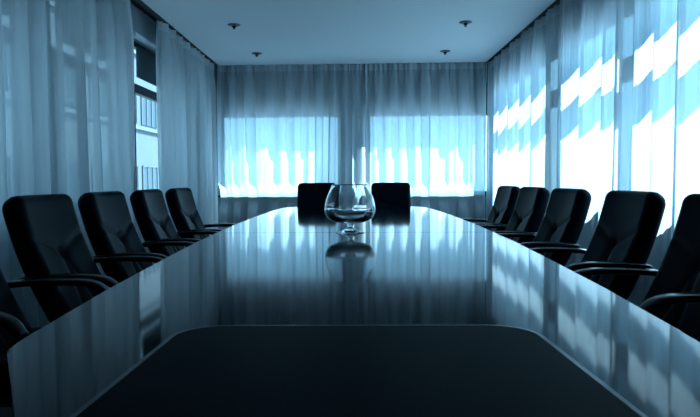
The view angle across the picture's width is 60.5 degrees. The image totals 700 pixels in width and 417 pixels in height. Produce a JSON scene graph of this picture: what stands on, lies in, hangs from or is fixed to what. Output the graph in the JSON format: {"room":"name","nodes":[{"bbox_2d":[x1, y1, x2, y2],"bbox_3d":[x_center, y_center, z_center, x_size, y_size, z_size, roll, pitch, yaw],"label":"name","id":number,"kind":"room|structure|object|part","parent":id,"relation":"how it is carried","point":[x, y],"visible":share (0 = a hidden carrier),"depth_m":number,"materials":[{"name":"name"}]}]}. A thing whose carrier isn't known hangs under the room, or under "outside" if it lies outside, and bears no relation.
{"room":"conference room","nodes":[
{"label":"conference room","id":0,"kind":"room"},
{"bbox_2d":[0,407,11,416],"bbox_3d":[-0.031,0.935,3.750,4.480,0.150,10.800,0,3,0],"label":"floor","id":1,"kind":"structure","parent":0,"point":[4,411],"depth_m":2.70,"materials":[{"name":"carpet"}]},
{"bbox_2d":[0,268,108,406],"bbox_3d":[-1.054,0.459,1.986,0.804,0.979,0.637,0,3,2],"label":"office chair","id":2,"kind":"object","parent":1,"relation":"on","point":[14,326],"visible":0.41,"depth_m":2.12,"materials":[{"name":"black leather"}]},
{"bbox_3d":[-0.990,0.582,1.983,0.286,0.051,0.286,0,3,2],"label":"seat plate","id":3,"kind":"part","parent":2,"relation":"part of","materials":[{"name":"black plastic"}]},
{"bbox_3d":[-1.123,0.419,1.717,0.443,0.264,0.088,0,3,2],"label":"armrest","id":4,"kind":"part","parent":2,"relation":"part of","materials":[{"name":"black"}]},
{"bbox_3d":[-1.298,0.252,1.979,0.308,0.562,0.444,0,3,2],"label":"backrest","id":5,"kind":"part","parent":2,"relation":"part of","materials":[{"name":"black leather"}]},
{"bbox_3d":[-0.955,0.517,1.978,0.530,0.150,0.500,0,3,2],"label":"seat","id":6,"kind":"part","parent":2,"relation":"part of","materials":[{"name":"black leather"}]},
{"bbox_3d":[-1.101,0.393,2.241,0.443,0.264,0.088,0,3,2],"label":"armrest","id":7,"kind":"part","parent":2,"relation":"part of","materials":[{"name":"black plastic"}]},
{"bbox_2d":[2,194,162,322],"bbox_3d":[-1.028,0.427,2.646,0.804,0.979,0.637,0,3,3],"label":"office chair","id":8,"kind":"object","parent":1,"relation":"on","point":[47,239],"visible":0.56,"depth_m":2.52,"materials":[{"name":"black leather"}]},
{"bbox_3d":[-1.272,0.220,2.644,0.308,0.562,0.444,0,3,3],"label":"backrest","id":9,"kind":"part","parent":8,"relation":"part of","materials":[{"name":"black leather"}]},
{"bbox_3d":[-1.102,0.387,2.378,0.443,0.264,0.088,0,3,3],"label":"armrest","id":10,"kind":"part","parent":8,"relation":"part of","materials":[{"name":"black"}]},
{"bbox_3d":[-1.071,0.361,2.903,0.443,0.264,0.088,0,3,3],"label":"armrest","id":11,"kind":"part","parent":8,"relation":"part of","materials":[{"name":"black"}]},
{"bbox_2d":[78,191,193,282],"bbox_3d":[-1.030,0.394,3.329,0.804,0.979,0.637,0,3,2],"label":"office chair","id":12,"kind":"object","parent":1,"relation":"on","point":[110,229],"visible":0.48,"depth_m":3.20,"materials":[{"name":"black leather"}]},
{"bbox_3d":[-1.274,0.187,3.323,0.308,0.562,0.444,0,3,2],"label":"backrest","id":13,"kind":"part","parent":12,"relation":"part of","materials":[{"name":"black leather"}]},
{"bbox_3d":[-1.099,0.354,3.060,0.443,0.264,0.088,0,3,2],"label":"armrest","id":14,"kind":"part","parent":12,"relation":"part of","materials":[{"name":"black plastic"}]},
{"bbox_3d":[-1.078,0.328,3.585,0.443,0.264,0.088,0,3,2],"label":"armrest","id":15,"kind":"part","parent":12,"relation":"part of","materials":[{"name":"black plastic"}]},
{"bbox_2d":[130,189,217,256],"bbox_3d":[-1.026,0.359,4.055,0.804,0.979,0.637,0,3,0],"label":"office chair","id":16,"kind":"object","parent":1,"relation":"on","point":[149,207],"visible":0.41,"depth_m":3.88,"materials":[{"name":"black leather"}]},
{"bbox_3d":[-1.270,0.152,4.040,0.308,0.562,0.444,0,3,0],"label":"backrest","id":17,"kind":"part","parent":16,"relation":"part of","materials":[{"name":"black leather"}]},
{"bbox_3d":[-1.086,0.319,3.784,0.443,0.264,0.088,0,3,0],"label":"armrest","id":18,"kind":"part","parent":16,"relation":"part of","materials":[{"name":"black plastic"}]},
{"bbox_3d":[-1.082,0.293,4.309,0.443,0.264,0.088,0,3,0],"label":"armrest","id":19,"kind":"part","parent":16,"relation":"part of","materials":[{"name":"black plastic"}]},
{"bbox_2d":[165,188,234,247],"bbox_3d":[-1.021,0.324,4.777,0.804,0.979,0.637,0,3,2],"label":"office chair","id":20,"kind":"object","parent":1,"relation":"on","point":[185,216],"visible":0.45,"depth_m":4.62,"materials":[{"name":"black leather"}]},
{"bbox_3d":[-1.265,0.117,4.771,0.308,0.562,0.444,0,3,2],"label":"backrest","id":21,"kind":"part","parent":20,"relation":"part of","materials":[{"name":"black leather"}]},
{"bbox_3d":[-1.090,0.284,4.508,0.443,0.264,0.088,0,3,2],"label":"armrest","id":22,"kind":"part","parent":20,"relation":"part of","materials":[{"name":"black plastic"}]},
{"bbox_3d":[-1.068,0.258,5.033,0.443,0.264,0.088,0,3,2],"label":"armrest","id":23,"kind":"part","parent":20,"relation":"part of","materials":[{"name":"black"}]},
{"bbox_2d":[297,183,334,206],"bbox_3d":[-0.373,0.220,6.627,0.652,1.002,0.824,0,3,0],"label":"office chair","id":24,"kind":"object","parent":1,"relation":"on","point":[308,194],"visible":0.25,"depth_m":6.89,"materials":[{"name":"black leather"}]},
{"bbox_2d":[7,206,699,416],"bbox_3d":[0.028,0.495,3.510,1.560,0.752,5.865,0,3,0],"label":"conference table","id":25,"kind":"object","parent":1,"relation":"on","point":[423,311],"visible":0.98,"depth_m":1.09,"materials":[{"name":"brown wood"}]},
{"bbox_2d":[325,184,374,233],"bbox_3d":[0.000,0.000,3.274,0.278,0.263,0.278,0,3,3],"label":"glass","id":26,"kind":"object","parent":25,"relation":"on","point":[349,204],"visible":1,"depth_m":3.17,"materials":[{"name":"clear glass"}]},
{"bbox_3d":[0.010,0.246,0.899,0.690,0.004,0.572,0,3,0],"label":"inlay panel","id":27,"kind":"part","parent":25,"relation":"part of","materials":[{"name":"black leather"}]},
{"bbox_3d":[0.010,0.247,0.900,0.712,0.002,0.594,0,3,0],"label":"panel trim","id":28,"kind":"part","parent":25,"relation":"part of","materials":[{"name":"black wood"}]},
{"bbox_2d":[371,182,410,206],"bbox_3d":[0.477,0.216,6.621,0.652,1.002,0.824,0,3,0],"label":"office chair","id":29,"kind":"object","parent":1,"relation":"on","point":[385,194],"visible":0.23,"depth_m":6.88,"materials":[{"name":"black leather"}]},
{"bbox_2d":[463,186,520,230],"bbox_3d":[1.060,0.293,5.233,0.804,0.979,0.637,0,3,-4],"label":"office chair","id":30,"kind":"object","parent":1,"relation":"on","point":[506,197],"visible":0.3,"depth_m":5.15,"materials":[{"name":"black leather"}]},
{"bbox_3d":[1.101,0.226,5.503,0.443,0.264,0.088,0,3,-4],"label":"armrest","id":31,"kind":"part","parent":30,"relation":"part of","materials":[{"name":"black"}]},
{"bbox_3d":[1.134,0.251,4.978,0.443,0.264,0.088,0,3,-4],"label":"armrest","id":32,"kind":"part","parent":30,"relation":"part of","materials":[{"name":"black"}]},
{"bbox_3d":[1.302,0.083,5.245,0.308,0.562,0.444,0,3,-4],"label":"backrest","id":33,"kind":"part","parent":30,"relation":"part of","materials":[{"name":"black leather"}]},
{"bbox_2d":[478,187,549,248],"bbox_3d":[1.046,0.329,4.484,0.804,0.979,0.637,0,3,-4],"label":"office chair","id":34,"kind":"object","parent":1,"relation":"on","point":[531,204],"visible":0.43,"depth_m":4.35,"materials":[{"name":"black leather"}]},
{"bbox_3d":[1.086,0.262,4.753,0.443,0.264,0.088,0,3,-4],"label":"armrest","id":35,"kind":"part","parent":34,"relation":"part of","materials":[{"name":"black"}]},
{"bbox_3d":[1.119,0.288,4.229,0.443,0.264,0.088,0,3,-4],"label":"armrest","id":36,"kind":"part","parent":34,"relation":"part of","materials":[{"name":"black plastic"}]},
{"bbox_3d":[1.287,0.119,4.496,0.308,0.562,0.444,0,3,-4],"label":"backrest","id":37,"kind":"part","parent":34,"relation":"part of","materials":[{"name":"black leather"}]},
{"bbox_2d":[497,188,591,266],"bbox_3d":[1.046,0.365,3.745,0.804,0.979,0.637,0,3,-4],"label":"office chair","id":38,"kind":"object","parent":1,"relation":"on","point":[562,224],"visible":0.41,"depth_m":3.60,"materials":[{"name":"black leather"}]},
{"bbox_3d":[1.086,0.298,4.014,0.443,0.264,0.088,0,3,-4],"label":"armrest","id":39,"kind":"part","parent":38,"relation":"part of","materials":[{"name":"black plastic"}]},
{"bbox_3d":[1.120,0.323,3.490,0.443,0.264,0.088,0,3,-4],"label":"armrest","id":40,"kind":"part","parent":38,"relation":"part of","materials":[{"name":"black plastic"}]},
{"bbox_3d":[1.287,0.154,3.756,0.308,0.562,0.444,0,3,-4],"label":"backrest","id":41,"kind":"part","parent":38,"relation":"part of","materials":[{"name":"black leather"}]},
{"bbox_2d":[530,190,665,299],"bbox_3d":[1.045,0.405,2.906,0.804,0.979,0.637,0,3,-4],"label":"office chair","id":42,"kind":"object","parent":1,"relation":"on","point":[626,231],"visible":0.45,"depth_m":2.79,"materials":[{"name":"black leather"}]},
{"bbox_3d":[1.086,0.339,3.175,0.443,0.264,0.088,0,3,-4],"label":"armrest","id":43,"kind":"part","parent":42,"relation":"part of","materials":[{"name":"black plastic"}]},
{"bbox_3d":[1.119,0.364,2.651,0.443,0.264,0.088,0,3,-4],"label":"armrest","id":44,"kind":"part","parent":42,"relation":"part of","materials":[{"name":"black plastic"}]},
{"bbox_3d":[1.287,0.195,2.917,0.308,0.562,0.444,0,3,-4],"label":"backrest","id":45,"kind":"part","parent":42,"relation":"part of","materials":[{"name":"black leather"}]},
{"bbox_2d":[574,193,699,341],"bbox_3d":[1.041,0.441,2.177,0.804,0.979,0.637,0,3,-4],"label":"office chair","id":46,"kind":"object","parent":1,"relation":"on","point":[673,296],"visible":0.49,"depth_m":2.26,"materials":[{"name":"black leather"}]},
{"bbox_3d":[1.081,0.374,2.446,0.443,0.264,0.088,0,3,-4],"label":"armrest","id":47,"kind":"part","parent":46,"relation":"part of","materials":[{"name":"black plastic"}]},
{"bbox_3d":[1.115,0.399,1.922,0.443,0.264,0.088,0,3,-4],"label":"armrest","id":48,"kind":"part","parent":46,"relation":"part of","materials":[{"name":"black plastic"}]},
{"bbox_3d":[1.282,0.230,2.188,0.308,0.562,0.444,0,3,-4],"label":"backrest","id":49,"kind":"part","parent":46,"relation":"part of","materials":[{"name":"black leather"}]},
{"bbox_2d":[130,2,155,264],"bbox_3d":[-2.227,-0.531,3.723,0.100,2.800,10.660,0,3,0],"label":"wall","id":50,"kind":"structure","parent":0,"point":[143,24],"depth_m":6.29,"materials":[{"name":"grey paint"}]},
{"bbox_2d":[133,32,156,189],"bbox_3d":[-2.161,-0.924,6.787,0.175,1.730,1.620,0,3,0],"label":"window","id":51,"kind":"structure","parent":50,"relation":"in","point":[145,59],"depth_m":6.42,"materials":[{"name":"black glass"}]},
{"bbox_3d":[-2.220,-0.679,6.800,0.045,1.080,1.480,0,3,0],"label":"sash frame","id":52,"kind":"part","parent":51,"relation":"part of","materials":[{"name":"black"}]},
{"bbox_3d":[-2.147,-1.768,6.747,0.060,0.040,1.620,0,3,0],"label":"head rail","id":53,"kind":"part","parent":51,"relation":"part of","materials":[{"name":"white metal"}]},
{"bbox_3d":[-2.213,-1.546,6.868,0.014,0.295,1.260,0,3,0],"label":"blind panel","id":54,"kind":"part","parent":51,"relation":"part of","materials":[{"name":"blue"}]},
{"bbox_2d":[130,0,559,40],"bbox_3d":[-0.044,-2.036,3.606,4.480,0.200,10.800,0,3,0],"label":"ceiling slab","id":55,"kind":"structure","parent":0,"point":[133,2],"depth_m":6.22,"materials":[{"name":"grey paint"}]},
{"bbox_2d":[135,0,214,62],"bbox_3d":[-2.009,-1.929,4.300,0.060,0.065,8.750,0,3,0],"label":"track","id":56,"kind":"object","parent":55,"relation":"attached to","point":[140,2],"visible":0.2,"depth_m":6.45,"materials":[{"name":"grey metal"}]},
{"bbox_2d":[0,0,136,327],"bbox_3d":[-2.025,-0.453,2.807,0.233,2.692,5.225,0,3,0],"label":"sheer curtain","id":57,"kind":"object","parent":56,"relation":"hanging from","point":[67,105],"visible":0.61,"depth_m":4.12,"materials":[{"name":"white fabric"}]},
{"bbox_2d":[156,20,218,246],"bbox_3d":[-1.983,-0.681,7.514,0.193,2.692,2.390,0,3,0],"label":"sheer curtain","id":58,"kind":"object","parent":56,"relation":"hanging from","point":[185,80],"visible":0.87,"depth_m":7.25,"materials":[{"name":"white fabric"}]},
{"bbox_2d":[488,0,559,60],"bbox_3d":[1.986,-1.945,4.273,0.060,0.065,8.750,0,3,0],"label":"track","id":59,"kind":"object","parent":55,"relation":"attached to","point":[556,2],"visible":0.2,"depth_m":6.70,"materials":[{"name":"grey metal"}]},
{"bbox_2d":[486,0,562,218],"bbox_3d":[2.000,-0.680,7.138,0.150,2.692,3.050,0,3,1],"label":"sheer curtain","id":60,"kind":"object","parent":59,"relation":"hanging from","point":[524,86],"visible":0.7,"depth_m":6.75,"materials":[{"name":"white fabric"}]},
{"bbox_2d":[560,0,677,306],"bbox_3d":[1.996,-0.556,4.579,0.110,2.692,2.044,0,3,0],"label":"sheer curtain","id":61,"kind":"object","parent":59,"relation":"hanging from","point":[618,67],"visible":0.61,"depth_m":4.36,"materials":[{"name":"white fabric"}]},
{"bbox_2d":[671,0,699,238],"bbox_3d":[1.971,-0.425,1.857,0.153,2.692,3.374,0,3,0],"label":"sheer curtain","id":62,"kind":"object","parent":59,"relation":"hanging from","point":[686,150],"visible":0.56,"depth_m":3.47,"materials":[{"name":"white fabric"}]},
{"bbox_2d":[142,0,555,65],"bbox_3d":[-0.017,-1.887,3.511,3.845,0.110,10.395,0,3,0],"label":"ceiling","id":63,"kind":"structure","parent":0,"point":[285,32],"depth_m":6.57,"materials":[{"name":"white paint"}]},
{"bbox_2d":[228,23,240,29],"bbox_3d":[-1.240,-1.943,6.422,0.136,0.047,0.136,0,3,0],"label":"sprinkler","id":64,"kind":"object","parent":63,"relation":"attached to","point":[233,25],"visible":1,"depth_m":6.40,"materials":[{"name":"grey metal"}]},
{"bbox_2d":[252,52,261,56],"bbox_3d":[-1.221,-2.014,7.870,0.136,0.047,0.136,0,3,0],"label":"sprinkler","id":65,"kind":"object","parent":63,"relation":"attached to","point":[257,54],"visible":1,"depth_m":7.84,"materials":[{"name":"grey metal"}]},
{"bbox_2d":[459,20,471,26],"bbox_3d":[1.224,-1.951,6.355,0.136,0.047,0.136,0,3,0],"label":"sprinkler","id":66,"kind":"object","parent":63,"relation":"attached to","point":[465,22],"visible":1,"depth_m":6.33,"materials":[{"name":"grey metal"}]},
{"bbox_2d":[214,61,490,223],"bbox_3d":[0.006,-0.796,9.013,4.520,2.800,0.120,0,3,3],"label":"wall","id":67,"kind":"structure","parent":0,"point":[215,64],"depth_m":9.00,"materials":[{"name":"grey paint"}]},
{"bbox_2d":[485,83,487,196],"bbox_3d":[1.185,-1.015,8.879,1.890,1.680,0.230,0,3,3],"label":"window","id":68,"kind":"structure","parent":67,"relation":"in","point":[486,83],"depth_m":8.88,"materials":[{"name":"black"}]},
{"label":"outside","id":69,"kind":"structure","parent":0,"visible":0},
{"bbox_3d":[0.242,9.678,30.502,160.000,0.200,180.000,0,3,0],"label":"ground","id":70,"kind":"structure","parent":69,"visible":0},
{"bbox_2d":[134,49,158,189],"bbox_3d":[-15.656,-6.711,16.797,9.120,34.000,50.000,0,3,0],"label":"office building","id":71,"kind":"structure","parent":70,"relation":"on","point":[146,110],"depth_m":32.61,"materials":[{"name":"grey concrete"}]},
{"bbox_3d":[0.013,-2.150,8.692,3.870,0.065,0.060,0,3,3],"label":"track","id":72,"kind":"object","parent":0,"visible":0},
{"bbox_2d":[217,64,364,229],"bbox_3d":[-0.855,-0.748,8.793,2.150,2.692,0.186,0,3,3],"label":"sheer curtain","id":73,"kind":"object","parent":72,"relation":"hanging from","point":[280,128],"visible":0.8,"depth_m":8.77,"materials":[{"name":"white fabric"}]},
{"bbox_2d":[365,62,486,222],"bbox_3d":[1.097,-0.752,8.700,1.748,2.692,0.183,0,3,3],"label":"sheer curtain","id":74,"kind":"object","parent":72,"relation":"hanging from","point":[425,123],"visible":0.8,"depth_m":8.69,"materials":[{"name":"white fabric"}]}
]}

